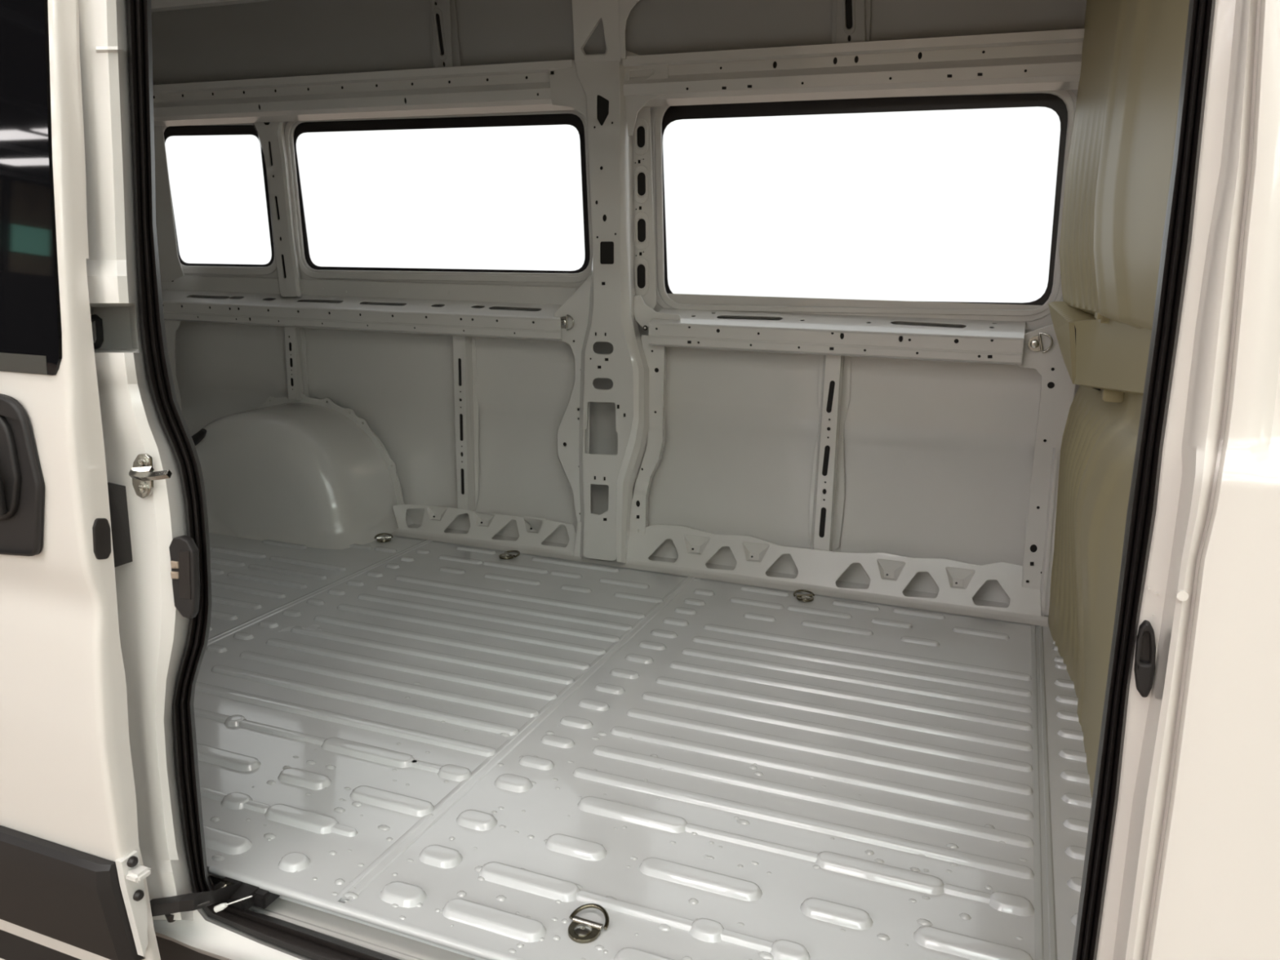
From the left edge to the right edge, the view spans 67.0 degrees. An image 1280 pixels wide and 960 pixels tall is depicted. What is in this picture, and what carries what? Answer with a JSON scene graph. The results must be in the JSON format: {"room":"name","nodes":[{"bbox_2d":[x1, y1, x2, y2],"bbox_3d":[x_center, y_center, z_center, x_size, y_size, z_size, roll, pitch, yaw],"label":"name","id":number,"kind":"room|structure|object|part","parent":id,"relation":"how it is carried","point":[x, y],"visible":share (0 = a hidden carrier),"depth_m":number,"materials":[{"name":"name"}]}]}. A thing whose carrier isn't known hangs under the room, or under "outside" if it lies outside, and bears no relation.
{"room":"cargo space","nodes":[
{"label":"cargo space","id":0,"kind":"room"},
{"bbox_2d":[151,0,1086,626],"bbox_3d":[0.157,-0.664,2.763,5.020,2.055,0.420,6,14,21],"label":"wall","id":1,"kind":"structure","parent":0,"point":[906,454],"depth_m":3.00,"materials":[{"name":"metal"}]},
{"bbox_2d":[191,428,206,445],"bbox_3d":[-1.535,-0.142,3.343,0.092,0.078,0.036,6,14,21],"label":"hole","id":2,"kind":"object","parent":1,"relation":"attached to","point":[199,436],"visible":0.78,"depth_m":3.32,"materials":[{"name":"black"}]},
{"bbox_3d":[-1.528,-1.533,3.110,1.430,0.028,0.100,6,14,21],"label":"roof rail","id":3,"kind":"part","parent":1,"relation":"part of","materials":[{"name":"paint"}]},
{"bbox_2d":[164,124,274,266],"bbox_3d":[-1.557,-1.051,3.587,0.542,0.557,0.008,6,14,21],"label":"window","id":4,"kind":"structure","parent":1,"relation":"in","point":[169,131],"depth_m":3.54,"materials":[{"name":"black rubber"}]},
{"bbox_3d":[-1.296,-0.968,3.432,0.153,0.623,0.004,6,14,21],"label":"post","id":5,"kind":"part","parent":1,"relation":"part of","materials":[{"name":"metal"}]},
{"bbox_3d":[-1.236,-0.968,3.428,0.062,0.627,0.041,6,14,21],"label":"post round","id":6,"kind":"part","parent":1,"relation":"part of","materials":[{"name":"paint"}]},
{"bbox_3d":[-1.271,-0.431,3.527,0.051,0.282,0.003,6,14,21],"label":"post","id":7,"kind":"part","parent":1,"relation":"part of","materials":[{"name":"metal"}]},
{"bbox_3d":[-1.042,-0.623,3.390,1.755,0.040,0.114,6,14,21],"label":"rail","id":8,"kind":"part","parent":1,"relation":"part of","materials":[{"name":"metal"}]},
{"bbox_2d":[293,113,590,273],"bbox_3d":[-0.687,-0.956,3.259,1.200,0.554,0.008,6,14,21],"label":"window","id":9,"kind":"structure","parent":1,"relation":"in","point":[573,120],"depth_m":3.20,"materials":[{"name":"black rubber"}]},
{"bbox_3d":[-0.598,-1.385,2.910,0.059,0.270,0.120,0,13,-6],"label":"post","id":10,"kind":"part","parent":1,"relation":"part of","materials":[{"name":"grey metal"}]},
{"bbox_3d":[-0.615,-0.188,3.317,0.048,0.620,0.003,6,14,21],"label":"post","id":11,"kind":"part","parent":1,"relation":"part of","materials":[{"name":"metal"}]},
{"bbox_2d":[560,314,573,330],"bbox_3d":[-0.231,-0.494,3.031,0.057,0.050,0.009,7,14,23],"label":"ring","id":12,"kind":"object","parent":1,"relation":"attached to","point":[564,320],"visible":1,"depth_m":3.03,"materials":[{"name":"silver metal"}]},
{"bbox_3d":[0.557,-0.070,2.874,0.049,0.630,0.003,6,14,21],"label":"post","id":13,"kind":"part","parent":1,"relation":"part of","materials":[{"name":"metal"}]},
{"bbox_3d":[0.544,-0.456,2.792,1.062,0.040,0.114,6,14,21],"label":"rail","id":14,"kind":"part","parent":1,"relation":"part of","materials":[{"name":"metal"}]},
{"bbox_3d":[0.546,-1.223,2.502,0.080,0.180,0.057,6,14,21],"label":"post","id":15,"kind":"part","parent":1,"relation":"part of","materials":[{"name":"grey metal"}]},
{"bbox_2d":[662,93,1067,305],"bbox_3d":[0.590,-0.792,2.784,1.202,0.640,0.008,6,14,21],"label":"window frame","id":16,"kind":"structure","parent":1,"relation":"in","point":[881,104],"depth_m":2.68,"materials":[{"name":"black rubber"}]},
{"bbox_2d":[1027,332,1053,353],"bbox_3d":[1.065,-0.365,2.570,0.062,0.055,0.012,6,14,21],"label":"ring","id":17,"kind":"object","parent":1,"relation":"attached to","point":[1034,343],"visible":1,"depth_m":2.57,"materials":[{"name":"silver metal"}]},
{"bbox_3d":[1.085,-0.029,2.651,0.158,0.830,0.004,6,14,21],"label":"post","id":18,"kind":"part","parent":1,"relation":"part of","materials":[{"name":"metal"}]},
{"bbox_2d":[0,0,1279,959],"bbox_3d":[-0.514,-0.148,1.233,5.073,2.275,0.324,7,14,23],"label":"door frame","id":19,"kind":"structure","parent":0,"point":[1193,873],"depth_m":0.86,"materials":[{"name":"white paint"}]},
{"bbox_2d":[90,314,103,349],"bbox_3d":[-0.761,-0.207,1.354,0.022,0.050,0.009,6,14,21],"label":"loop catch","id":20,"kind":"object","parent":19,"relation":"attached to","point":[99,322],"visible":0.86,"depth_m":1.35,"materials":[{"name":"black plastic"}]},
{"bbox_2d":[0,0,279,959],"bbox_3d":[-1.213,-0.217,1.468,1.367,1.850,0.256,6,14,21],"label":"sliding door","id":21,"kind":"structure","parent":19,"relation":"in","point":[73,874],"depth_m":1.28,"materials":[{"name":"white paint"}]},
{"bbox_3d":[-0.851,-0.007,1.265,0.185,0.227,0.010,6,14,21],"label":"handle frame","id":22,"kind":"part","parent":21,"relation":"part of","materials":[{"name":"black plastic"}]},
{"bbox_3d":[-0.692,0.645,1.428,0.018,0.012,0.017,6,14,21],"label":"arm knob","id":23,"kind":"part","parent":21,"relation":"part of","materials":[{"name":"black rubber"}]},
{"bbox_3d":[-0.656,0.633,1.447,0.063,0.074,0.152,13,18,43],"label":"guide arm","id":24,"kind":"part","parent":21,"relation":"part of","materials":[{"name":"black plastic"}]},
{"bbox_3d":[-0.653,0.640,1.515,0.048,0.035,0.004,6,14,21],"label":"arm plate","id":25,"kind":"part","parent":21,"relation":"part of","materials":[{"name":"black metal"}]},
{"bbox_2d":[128,453,172,497],"bbox_3d":[-0.635,0.002,1.245,0.032,0.062,0.108,-11,18,-43],"label":"latch","id":26,"kind":"object","parent":19,"relation":"in","point":[142,473],"depth_m":1.26,"materials":[{"name":"silver metal"}]},
{"bbox_3d":[-0.656,-0.006,1.275,0.036,0.062,0.005,6,14,21],"label":"plate","id":27,"kind":"part","parent":26,"relation":"part of","materials":[{"name":"silver metal"}]},
{"bbox_2d":[168,535,199,618],"bbox_3d":[-0.613,0.132,1.303,0.044,0.116,0.016,6,14,21],"label":"plate","id":28,"kind":"object","parent":19,"relation":"attached to","point":[184,551],"visible":1,"depth_m":1.30,"materials":[{"name":"black plastic"}]},
{"bbox_2d":[0,875,476,959],"bbox_3d":[-0.736,0.599,2.203,4.600,0.228,1.379,6,14,21],"label":"door sill","id":29,"kind":"structure","parent":19,"relation":"attached to","point":[204,937],"depth_m":1.47,"materials":[{"name":"paint"}]},
{"bbox_3d":[-0.201,0.745,1.303,1.431,0.093,0.074,6,14,21],"label":"sill","id":30,"kind":"part","parent":29,"relation":"part of","materials":[{"name":"white paint"}]},
{"bbox_2d":[126,0,1215,959],"bbox_3d":[-0.098,-0.112,1.116,1.318,1.861,0.080,6,14,21],"label":"seal","id":31,"kind":"object","parent":19,"relation":"attached to","point":[1180,213],"visible":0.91,"depth_m":0.98,"materials":[{"name":"black rubber"}]},
{"bbox_3d":[-0.113,0.745,1.303,1.266,0.107,0.050,6,14,21],"label":"sill","id":32,"kind":"part","parent":31,"relation":"part of","materials":[{"name":"black rubber"}]},
{"bbox_2d":[1133,620,1155,697],"bbox_3d":[0.474,0.169,0.906,0.019,0.077,0.012,6,14,21],"label":"socket","id":33,"kind":"object","parent":19,"relation":"attached to","point":[1145,647],"visible":1,"depth_m":0.90,"materials":[{"name":"black plastic"}]},
{"bbox_2d":[193,533,1092,959],"bbox_3d":[-0.762,0.412,2.507,3.900,0.043,1.780,6,14,21],"label":"floor","id":34,"kind":"structure","parent":0,"point":[945,727],"depth_m":1.90,"materials":[{"name":"paint"}]},
{"bbox_3d":[-1.758,0.298,2.880,1.562,0.004,1.771,6,14,21],"label":"panel","id":35,"kind":"part","parent":34,"relation":"part of","materials":[{"name":"paint"}]},
{"bbox_2d":[374,533,393,542],"bbox_3d":[-0.887,0.199,3.342,0.065,0.015,0.069,6,14,21],"label":"ring","id":36,"kind":"object","parent":34,"relation":"on","point":[379,539],"visible":1,"depth_m":3.33,"materials":[{"name":"silver metal"}]},
{"bbox_3d":[-0.581,0.422,2.436,0.942,0.004,1.771,6,14,21],"label":"panel","id":37,"kind":"part","parent":34,"relation":"part of","materials":[{"name":"paint"}]},
{"bbox_2d":[498,550,519,559],"bbox_3d":[-0.427,0.245,3.177,0.063,0.015,0.070,6,14,21],"label":"ring","id":38,"kind":"object","parent":34,"relation":"on","point":[507,555],"visible":1,"depth_m":3.16,"materials":[{"name":"silver metal"}]},
{"bbox_2d":[568,903,608,943],"bbox_3d":[-0.077,0.651,1.422,0.062,0.017,0.070,6,14,21],"label":"ring","id":39,"kind":"object","parent":34,"relation":"on","point":[582,931],"visible":1,"depth_m":1.41,"materials":[{"name":"silver metal"}]},
{"bbox_2d":[206,682,1027,959],"bbox_3d":[-0.047,0.599,1.685,1.351,0.003,0.706,6,14,21],"label":"dirt specks","id":40,"kind":"object","parent":34,"relation":"on","point":[766,955],"visible":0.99,"depth_m":1.58,"materials":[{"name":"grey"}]},
{"bbox_3d":[0.330,0.517,2.092,0.989,0.004,1.771,6,14,21],"label":"panel","id":41,"kind":"part","parent":34,"relation":"part of","materials":[{"name":"paint"}]},
{"bbox_2d":[793,589,814,602],"bbox_3d":[0.482,0.340,2.840,0.063,0.015,0.070,6,14,21],"label":"ring","id":42,"kind":"object","parent":34,"relation":"on","point":[802,597],"visible":1,"depth_m":2.83,"materials":[{"name":"silver metal"}]},
{"bbox_3d":[0.918,0.579,1.870,0.251,0.004,1.771,6,14,21],"label":"panel","id":43,"kind":"part","parent":34,"relation":"part of","materials":[{"name":"paint"}]},
{"bbox_2d":[1048,0,1189,797],"bbox_3d":[0.933,-0.358,1.654,0.244,1.920,1.803,5,13,16],"label":"bulkhead","id":44,"kind":"object","parent":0,"point":[1118,173],"visible":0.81,"depth_m":1.86,"materials":[{"name":"beige metal"}]}
]}

